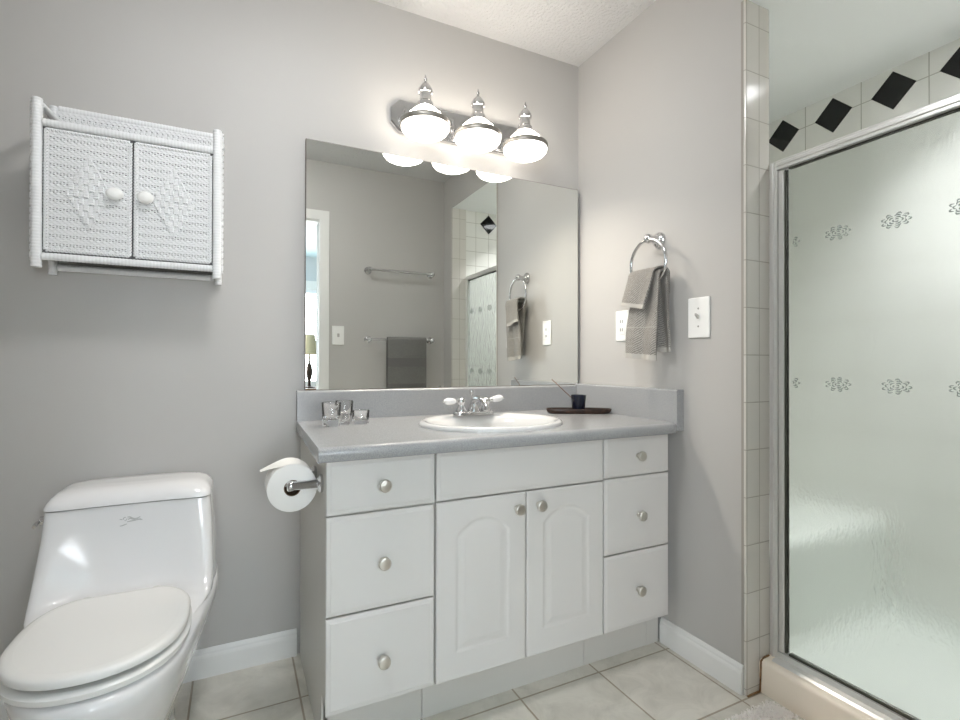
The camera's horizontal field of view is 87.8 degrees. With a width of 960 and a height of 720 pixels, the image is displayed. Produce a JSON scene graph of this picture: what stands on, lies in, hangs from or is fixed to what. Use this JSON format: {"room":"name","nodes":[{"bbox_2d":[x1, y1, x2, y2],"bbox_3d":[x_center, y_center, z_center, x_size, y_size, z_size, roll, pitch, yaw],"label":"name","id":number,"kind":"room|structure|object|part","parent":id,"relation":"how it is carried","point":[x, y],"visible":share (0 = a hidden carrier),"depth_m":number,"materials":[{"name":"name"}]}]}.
{"room":"bathroom","nodes":[
{"label":"bathroom","id":0,"kind":"room"},
{"bbox_2d":[0,0,577,655],"bbox_3d":[-0.634,-0.165,1.863,2.610,2.440,0.100,0,0,-26],"label":"wall","id":1,"kind":"structure","parent":0,"point":[102,375],"depth_m":1.68,"materials":[{"name":"grey paint"}]},
{"bbox_2d":[29,96,224,285],"bbox_3d":[-1.037,-0.505,1.508,0.472,0.505,0.180,0,0,-26],"label":"upper cabinet","id":2,"kind":"object","parent":1,"relation":"attached to","point":[105,189],"visible":1,"depth_m":1.45,"materials":[{"name":"white wicker"}]},
{"bbox_3d":[-1.207,-0.484,1.358,0.024,0.460,0.024,0,0,-26],"label":"post","id":3,"kind":"part","parent":2,"relation":"part of","materials":[{"name":"white wicker"}]},
{"bbox_3d":[-1.268,-0.503,1.483,0.021,0.500,0.021,0,0,-26],"label":"post","id":4,"kind":"part","parent":2,"relation":"part of","materials":[{"name":"white wicker"}]},
{"bbox_3d":[-1.104,-0.467,1.409,0.203,0.342,0.015,0,0,-26],"label":"door","id":5,"kind":"part","parent":2,"relation":"part of","materials":[{"name":"white wicker"}]},
{"bbox_3d":[-1.040,-0.473,1.421,0.042,0.036,0.027,0,0,-26],"label":"knob","id":6,"kind":"part","parent":2,"relation":"part of","materials":[{"name":"white paint"}]},
{"bbox_3d":[-1.012,-0.283,1.453,0.410,0.020,0.020,0,0,-26],"label":"rail","id":7,"kind":"part","parent":2,"relation":"part of","materials":[{"name":"white wicker"}]},
{"bbox_3d":[-1.011,-0.650,1.455,0.410,0.020,0.020,0,0,-26],"label":"rail","id":8,"kind":"part","parent":2,"relation":"part of","materials":[{"name":"white wicker"}]},
{"bbox_3d":[-1.068,-0.695,1.571,0.414,0.087,0.007,0,0,-26],"label":"panel","id":9,"kind":"part","parent":2,"relation":"part of","materials":[{"name":"white wicker"}]},
{"bbox_3d":[-1.073,-0.274,1.577,0.410,0.020,0.020,0,0,-26],"label":"rail","id":10,"kind":"part","parent":2,"relation":"part of","materials":[{"name":"white wicker"}]},
{"bbox_3d":[-1.072,-0.747,1.580,0.410,0.020,0.020,0,0,-26],"label":"rail","id":11,"kind":"part","parent":2,"relation":"part of","materials":[{"name":"white wicker"}]},
{"bbox_3d":[-0.974,-0.472,1.453,0.043,0.036,0.027,0,0,-26],"label":"knob","id":12,"kind":"part","parent":2,"relation":"part of","materials":[{"name":"white paint"}]},
{"bbox_3d":[-0.919,-0.467,1.499,0.203,0.342,0.015,0,0,-26],"label":"door","id":13,"kind":"part","parent":2,"relation":"part of","materials":[{"name":"white wicker"}]},
{"bbox_3d":[-0.816,-0.482,1.550,0.024,0.460,0.024,0,0,-26],"label":"post","id":14,"kind":"part","parent":2,"relation":"part of","materials":[{"name":"white wicker"}]},
{"bbox_3d":[-0.877,-0.501,1.674,0.021,0.500,0.021,0,0,-26],"label":"post","id":15,"kind":"part","parent":2,"relation":"part of","materials":[{"name":"white wicker"}]},
{"bbox_2d":[0,628,296,719],"bbox_3d":[-1.174,1.005,1.529,1.156,0.092,0.014,0,0,-26],"label":"baseboard","id":16,"kind":"structure","parent":1,"relation":"attached to","point":[255,651],"depth_m":1.70,"materials":[{"name":"white wood"}]},
{"bbox_2d":[296,385,575,420],"bbox_3d":[-0.109,0.166,2.044,1.212,0.107,0.032,0,0,-26],"label":"backsplash","id":17,"kind":"structure","parent":1,"relation":"attached to","point":[397,402],"depth_m":1.98,"materials":[{"name":"grey stone"}]},
{"bbox_2d":[304,138,577,389],"bbox_3d":[-0.090,-0.341,2.062,1.204,0.905,0.022,0,0,-26],"label":"wall mirror","id":18,"kind":"object","parent":1,"relation":"attached to","point":[419,273],"visible":0.86,"depth_m":2.00,"materials":[{"name":"silver mirror"}]},
{"bbox_2d":[390,75,547,162],"bbox_3d":[-0.019,-0.944,1.976,0.624,0.232,0.243,0,0,-26],"label":"vanity light","id":19,"kind":"object","parent":1,"relation":"attached to","point":[423,122],"visible":1,"depth_m":1.93,"materials":[{"name":"silver metal"}]},
{"bbox_2d":[401,115,448,142],"bbox_3d":[-0.203,-0.849,1.854,0.179,0.040,0.179,0,0,-26],"label":"diffuser","id":20,"kind":"object","parent":19,"relation":"attached to","point":[420,128],"depth_m":1.81,"materials":[{"name":"white glass"}]},
{"bbox_3d":[-0.203,-0.909,1.854,0.174,0.058,0.174,0,0,-26],"label":"lamp shade","id":21,"kind":"part","parent":19,"relation":"part of","materials":[{"name":"white glass"}]},
{"bbox_3d":[-0.068,-0.953,2.075,0.624,0.126,0.022,0,0,-26],"label":"plate","id":22,"kind":"part","parent":19,"relation":"part of","materials":[{"name":"silver metal"}]},
{"bbox_3d":[-0.008,-0.908,1.950,0.174,0.058,0.174,0,0,-26],"label":"lamp shade","id":23,"kind":"part","parent":19,"relation":"part of","materials":[{"name":"white glass"}]},
{"bbox_2d":[455,128,500,152],"bbox_3d":[-0.008,-0.848,1.950,0.179,0.040,0.179,0,0,-26],"label":"diffuser","id":24,"kind":"object","parent":19,"relation":"attached to","point":[473,140],"depth_m":1.90,"materials":[{"name":"white glass"}]},
{"bbox_2d":[503,139,546,162],"bbox_3d":[0.185,-0.847,2.044,0.179,0.040,0.179,0,0,-26],"label":"diffuser","id":25,"kind":"object","parent":19,"relation":"attached to","point":[517,150],"depth_m":2.00,"materials":[{"name":"white glass"}]},
{"bbox_3d":[0.185,-0.907,2.045,0.174,0.058,0.174,0,0,-26],"label":"lamp shade","id":26,"kind":"part","parent":19,"relation":"part of","materials":[{"name":"white glass"}]},
{"bbox_2d":[174,639,803,719],"bbox_3d":[-0.163,1.076,1.005,2.510,0.050,1.845,0,0,-26],"label":"floor","id":27,"kind":"structure","parent":0,"point":[652,681],"depth_m":1.56,"materials":[{"name":"tile"}]},
{"bbox_2d":[0,472,217,719],"bbox_3d":[-0.906,0.702,1.254,0.429,0.697,0.718,0,0,-26],"label":"toilet","id":28,"kind":"object","parent":27,"relation":"on","point":[125,581],"visible":1,"depth_m":1.26,"materials":[{"name":"white ceramic"}]},
{"bbox_3d":[-1.163,0.429,1.316,0.016,0.023,0.055,0,0,-26],"label":"flush lever","id":29,"kind":"part","parent":28,"relation":"part of","materials":[{"name":"silver metal"}]},
{"bbox_3d":[-0.849,0.611,1.125,0.336,0.025,0.406,0,0,-26],"label":"lid","id":30,"kind":"part","parent":28,"relation":"part of","materials":[{"name":"white plastic"}]},
{"bbox_3d":[-0.849,0.637,1.124,0.342,0.020,0.412,0,0,-26],"label":"seat","id":31,"kind":"part","parent":28,"relation":"part of","materials":[{"name":"white plastic"}]},
{"bbox_3d":[-1.015,0.377,1.479,0.394,0.045,0.222,0,0,-26],"label":"tank lid","id":32,"kind":"part","parent":28,"relation":"part of","materials":[{"name":"white ceramic"}]},
{"bbox_2d":[300,437,433,719],"bbox_3d":[-0.382,0.654,1.569,0.290,0.799,0.635,0,0,-26],"label":"base cabinet","id":33,"kind":"object","parent":27,"relation":"on","point":[367,540],"visible":0.99,"depth_m":1.32,"materials":[{"name":"grey wood"}]},
{"bbox_2d":[287,466,323,492],"bbox_3d":[-0.490,0.331,1.375,0.090,0.050,0.167,0,0,-26],"label":"toilet paper holder","id":34,"kind":"object","parent":33,"relation":"attached to","point":[318,483],"visible":0.66,"depth_m":1.32,"materials":[{"name":"silver metal"}]},
{"bbox_2d":[260,458,316,511],"bbox_3d":[-0.523,0.338,1.360,0.138,0.127,0.100,0,0,-26],"label":"toilet paper roll","id":35,"kind":"object","parent":34,"relation":"on","point":[282,471],"visible":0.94,"depth_m":1.32,"materials":[{"name":"white paper"}]},
{"bbox_3d":[-0.516,0.332,1.428,0.090,0.050,0.050,0,0,-26],"label":"post","id":36,"kind":"part","parent":34,"relation":"part of","materials":[{"name":"silver metal"}]},
{"bbox_3d":[-0.509,0.654,1.531,0.016,0.799,0.590,0,0,-26],"label":"panel","id":37,"kind":"part","parent":33,"relation":"part of","materials":[{"name":"grey wood"}]},
{"bbox_3d":[-0.260,0.773,1.316,0.288,0.242,0.018,0,0,-26],"label":"drawer","id":38,"kind":"part","parent":33,"relation":"part of","materials":[{"name":"white wood"}]},
{"bbox_3d":[-0.259,0.522,1.317,0.288,0.250,0.018,0,0,-26],"label":"drawer","id":39,"kind":"part","parent":33,"relation":"part of","materials":[{"name":"white wood"}]},
{"bbox_3d":[-0.259,0.325,1.319,0.288,0.136,0.018,0,0,-26],"label":"drawer","id":40,"kind":"part","parent":33,"relation":"part of","materials":[{"name":"white wood"}]},
{"bbox_3d":[-0.249,0.782,1.295,0.033,0.033,0.028,0,0,-26],"label":"knob","id":41,"kind":"part","parent":33,"relation":"part of","materials":[{"name":"silver metal"}]},
{"bbox_3d":[-0.249,0.527,1.297,0.033,0.033,0.028,0,0,-26],"label":"knob","id":42,"kind":"part","parent":33,"relation":"part of","materials":[{"name":"silver metal"}]},
{"bbox_3d":[-0.248,0.326,1.298,0.033,0.033,0.028,0,0,-26],"label":"knob","id":43,"kind":"part","parent":33,"relation":"part of","materials":[{"name":"silver metal"}]},
{"bbox_2d":[422,440,602,718],"bbox_3d":[0.013,0.656,1.763,0.589,0.799,0.635,0,0,-26],"label":"base cabinet","id":44,"kind":"object","parent":27,"relation":"on","point":[518,595],"visible":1,"depth_m":1.50,"materials":[{"name":"grey wood"}]},
{"bbox_3d":[0.005,0.647,1.447,0.288,0.500,0.018,0,0,-26],"label":"door","id":45,"kind":"part","parent":44,"relation":"part of","materials":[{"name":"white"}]},
{"bbox_2d":[296,383,683,463],"bbox_3d":[0.035,0.180,1.773,1.264,0.152,0.646,0,0,-26],"label":"countertop","id":46,"kind":"structure","parent":44,"relation":"on","point":[393,429],"depth_m":1.78,"materials":[{"name":"grey laminate"}]},
{"bbox_2d":[321,401,340,426],"bbox_3d":[-0.488,0.177,1.637,0.062,0.078,0.062,0,0,-26],"label":"glass tumbler","id":47,"kind":"object","parent":46,"relation":"on","point":[331,410],"visible":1,"depth_m":1.61,"materials":[{"name":"clear glass"}]},
{"bbox_2d":[336,400,352,421],"bbox_3d":[-0.479,0.180,1.759,0.062,0.074,0.062,0,0,-26],"label":"glass tumbler","id":48,"kind":"object","parent":46,"relation":"on","point":[346,405],"visible":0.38,"depth_m":1.74,"materials":[{"name":"clear glass"}]},
{"bbox_2d":[340,413,350,424],"bbox_3d":[-0.456,0.200,1.686,0.040,0.034,0.040,0,0,-26],"label":"glass votive","id":49,"kind":"object","parent":46,"relation":"on","point":[345,418],"visible":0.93,"depth_m":1.67,"materials":[{"name":"clear glass"}]},
{"bbox_2d":[352,409,368,423],"bbox_3d":[-0.407,0.194,1.705,0.058,0.046,0.058,0,0,-26],"label":"glass jar","id":50,"kind":"object","parent":46,"relation":"on","point":[359,416],"visible":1,"depth_m":1.68,"materials":[{"name":"clear glass"}]},
{"bbox_2d":[442,389,504,415],"bbox_3d":[-0.021,0.157,1.870,0.196,0.093,0.174,0,0,15],"label":"faucet","id":51,"kind":"object","parent":46,"relation":"on","point":[473,409],"visible":1,"depth_m":1.84,"materials":[{"name":"silver metal"}]},
{"bbox_3d":[-0.110,0.152,1.828,0.045,0.026,0.027,0,0,-26],"label":"lever","id":52,"kind":"part","parent":51,"relation":"part of","materials":[{"name":"white ceramic"}]},
{"bbox_3d":[-0.070,0.165,1.854,0.042,0.052,0.042,0,0,-26],"label":"handle","id":53,"kind":"part","parent":51,"relation":"part of","materials":[{"name":"silver metal"}]},
{"bbox_3d":[-0.024,0.197,1.876,0.166,0.013,0.054,0,0,-26],"label":"plate","id":54,"kind":"part","parent":51,"relation":"part of","materials":[{"name":"silver metal"}]},
{"bbox_3d":[-0.003,0.162,1.833,0.048,0.060,0.144,0,0,-26],"label":"spout","id":55,"kind":"part","parent":51,"relation":"part of","materials":[{"name":"silver metal"}]},
{"bbox_3d":[0.022,0.166,1.899,0.042,0.052,0.042,0,0,-26],"label":"handle","id":56,"kind":"part","parent":51,"relation":"part of","materials":[{"name":"silver metal"}]},
{"bbox_3d":[0.067,0.147,1.915,0.046,0.027,0.027,0,0,-26],"label":"lever","id":57,"kind":"part","parent":51,"relation":"part of","materials":[{"name":"white ceramic"}]},
{"bbox_2d":[419,413,562,432],"bbox_3d":[0.039,0.279,1.714,0.502,0.152,0.444,0,0,-26],"label":"sink","id":58,"kind":"object","parent":46,"relation":"in","point":[496,422],"visible":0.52,"depth_m":1.81,"materials":[{"name":"white ceramic"}]},
{"bbox_2d":[546,407,610,413],"bbox_3d":[0.408,0.210,2.069,0.269,0.020,0.079,0,0,2],"label":"wooden tray","id":59,"kind":"object","parent":46,"relation":"on","point":[555,410],"visible":0.99,"depth_m":2.03,"materials":[{"name":"brown wood"}]},
{"bbox_2d":[571,394,585,408],"bbox_3d":[0.409,0.176,2.069,0.063,0.063,0.063,0,0,-26],"label":"pot","id":60,"kind":"object","parent":59,"relation":"on","point":[578,401],"visible":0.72,"depth_m":2.04,"materials":[{"name":"black ceramic"}]},
{"bbox_3d":[0.116,0.442,1.476,0.033,0.033,0.028,0,0,-26],"label":"knob","id":61,"kind":"part","parent":44,"relation":"part of","materials":[{"name":"silver metal"}]},
{"bbox_3d":[0.185,0.440,1.510,0.033,0.033,0.028,0,0,-26],"label":"knob","id":62,"kind":"part","parent":44,"relation":"part of","materials":[{"name":"silver metal"}]},
{"bbox_3d":[0.269,0.648,1.576,0.292,0.500,0.018,0,0,-26],"label":"door","id":63,"kind":"part","parent":44,"relation":"part of","materials":[{"name":"white wood"}]},
{"bbox_2d":[584,434,667,664],"bbox_3d":[0.433,0.658,1.969,0.344,0.799,0.635,0,0,-26],"label":"base cabinet","id":64,"kind":"object","parent":27,"relation":"on","point":[635,481],"visible":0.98,"depth_m":1.70,"materials":[{"name":"grey wood"}]},
{"bbox_3d":[0.533,0.520,1.706,0.287,0.250,0.018,0,0,-26],"label":"drawer","id":65,"kind":"part","parent":64,"relation":"part of","materials":[{"name":"white wood"}]},
{"bbox_3d":[0.533,0.774,1.705,0.287,0.248,0.018,0,0,-26],"label":"drawer","id":66,"kind":"part","parent":64,"relation":"part of","materials":[{"name":"white wood"}]},
{"bbox_3d":[0.533,0.324,1.707,0.287,0.132,0.018,0,0,-26],"label":"drawer","id":67,"kind":"part","parent":64,"relation":"part of","materials":[{"name":"white wood"}]},
{"bbox_3d":[0.543,0.778,1.684,0.033,0.033,0.028,0,0,-26],"label":"knob","id":68,"kind":"part","parent":64,"relation":"part of","materials":[{"name":"silver metal"}]},
{"bbox_3d":[0.544,0.324,1.687,0.033,0.033,0.028,0,0,-26],"label":"knob","id":69,"kind":"part","parent":64,"relation":"part of","materials":[{"name":"silver metal"}]},
{"bbox_3d":[0.546,0.526,1.687,0.033,0.033,0.028,0,0,-26],"label":"knob","id":70,"kind":"part","parent":64,"relation":"part of","materials":[{"name":"silver metal"}]},
{"bbox_2d":[725,700,804,719],"bbox_3d":[0.798,1.043,1.096,0.571,0.020,0.716,0,0,-26],"label":"bath mat","id":71,"kind":"object","parent":27,"relation":"on","point":[771,710],"visible":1,"depth_m":1.47,"materials":[{"name":"white fabric"}]},
{"bbox_2d":[759,655,876,719],"bbox_3d":[1.099,1.003,1.298,0.117,0.104,0.709,0,0,-26],"label":"shower curb","id":72,"kind":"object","parent":27,"relation":"on","point":[805,699],"depth_m":1.47,"materials":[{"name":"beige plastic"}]},
{"bbox_2d":[770,93,959,719],"bbox_3d":[1.105,0.156,1.304,0.078,1.590,0.709,0,0,-26],"label":"shower door","id":73,"kind":"structure","parent":72,"relation":"on","point":[865,223],"depth_m":1.37,"materials":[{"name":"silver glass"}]},
{"bbox_2d":[373,0,655,66],"bbox_3d":[-0.158,-1.414,1.018,2.510,0.050,1.845,0,0,-26],"label":"ceiling","id":74,"kind":"structure","parent":0,"point":[571,32],"depth_m":2.02,"materials":[{"name":"white paint"}]},
{"bbox_2d":[578,0,743,663],"bbox_3d":[0.694,-0.162,1.984,0.100,2.440,0.851,0,0,-26],"label":"wall","id":75,"kind":"structure","parent":0,"point":[659,103],"depth_m":1.80,"materials":[{"name":"grey paint"}]},
{"bbox_2d":[616,310,628,340],"bbox_3d":[0.590,-0.142,2.072,0.009,0.126,0.076,0,0,-26],"label":"wall outlet","id":76,"kind":"object","parent":75,"relation":"attached to","point":[621,316],"visible":0.91,"depth_m":2.07,"materials":[{"name":"white plastic"}]},
{"bbox_2d":[619,317,624,333],"bbox_3d":[0.588,-0.142,2.071,0.004,0.068,0.034,0,0,-26],"label":"receptacle","id":77,"kind":"object","parent":76,"relation":"attached to","point":[621,319],"depth_m":2.07,"materials":[{"name":"white plastic"}]},
{"bbox_2d":[630,232,667,279],"bbox_3d":[0.649,-0.377,1.879,0.072,0.216,0.187,0,0,-26],"label":"towel ring","id":78,"kind":"object","parent":75,"relation":"attached to","point":[658,240],"visible":0.78,"depth_m":1.87,"materials":[{"name":"silver metal"}]},
{"bbox_2d":[625,269,670,360],"bbox_3d":[0.628,-0.163,1.864,0.080,0.332,0.181,0,0,-26],"label":"hand towel","id":79,"kind":"object","parent":78,"relation":"hanging from","point":[648,328],"visible":0.91,"depth_m":1.83,"materials":[{"name":"grey fabric"}]},
{"bbox_2d":[621,265,669,308],"bbox_3d":[0.615,-0.264,1.869,0.095,0.156,0.162,0,0,-26],"label":"washcloth","id":80,"kind":"object","parent":79,"relation":"on","point":[638,284],"visible":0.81,"depth_m":1.85,"materials":[{"name":"grey fabric"}]},
{"bbox_2d":[688,296,709,337],"bbox_3d":[0.753,-0.147,1.726,0.021,0.140,0.089,0,0,-26],"label":"light switch","id":81,"kind":"object","parent":75,"relation":"attached to","point":[698,308],"visible":1,"depth_m":1.72,"materials":[{"name":"white plastic"}]},
{"bbox_2d":[659,617,743,694],"bbox_3d":[0.753,1.010,1.723,0.014,0.092,0.337,0,0,-26],"label":"baseboard","id":82,"kind":"structure","parent":75,"relation":"attached to","point":[715,663],"depth_m":1.70,"materials":[{"name":"white wood"}]},
{"bbox_2d":[741,1,743,664],"bbox_3d":[0.834,-0.089,1.584,0.004,2.105,0.009,0,0,-26],"label":"trim","id":83,"kind":"structure","parent":75,"relation":"attached to","point":[742,2],"depth_m":1.58,"materials":[{"name":"grey paint"}]},
{"bbox_2d":[744,0,769,695],"bbox_3d":[0.887,-0.043,1.599,0.117,2.198,0.010,0,0,-26],"label":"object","id":84,"kind":"structure","parent":75,"relation":"attached to","point":[756,17],"depth_m":1.59,"materials":[{"name":"tile"}]},
{"bbox_2d":[747,654,769,697],"bbox_3d":[0.885,1.002,1.583,0.100,0.110,0.008,0,0,-24],"label":"trim","id":85,"kind":"structure","parent":75,"relation":"attached to","point":[768,655],"depth_m":1.58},
{"bbox_2d":[749,0,959,122],"bbox_3d":[1.289,-1.160,1.724,0.928,0.041,1.450,0,0,-26],"label":"ceiling","id":86,"kind":"structure","parent":0,"point":[888,34],"depth_m":1.78,"materials":[{"name":"white paint"}]},
{"bbox_2d":[769,38,959,438],"bbox_3d":[1.667,-0.040,1.904,0.082,2.198,1.450,0,0,-26],"label":"wall","id":87,"kind":"structure","parent":0,"point":[931,77],"depth_m":2.03,"materials":[{"name":"tile"}]}
]}

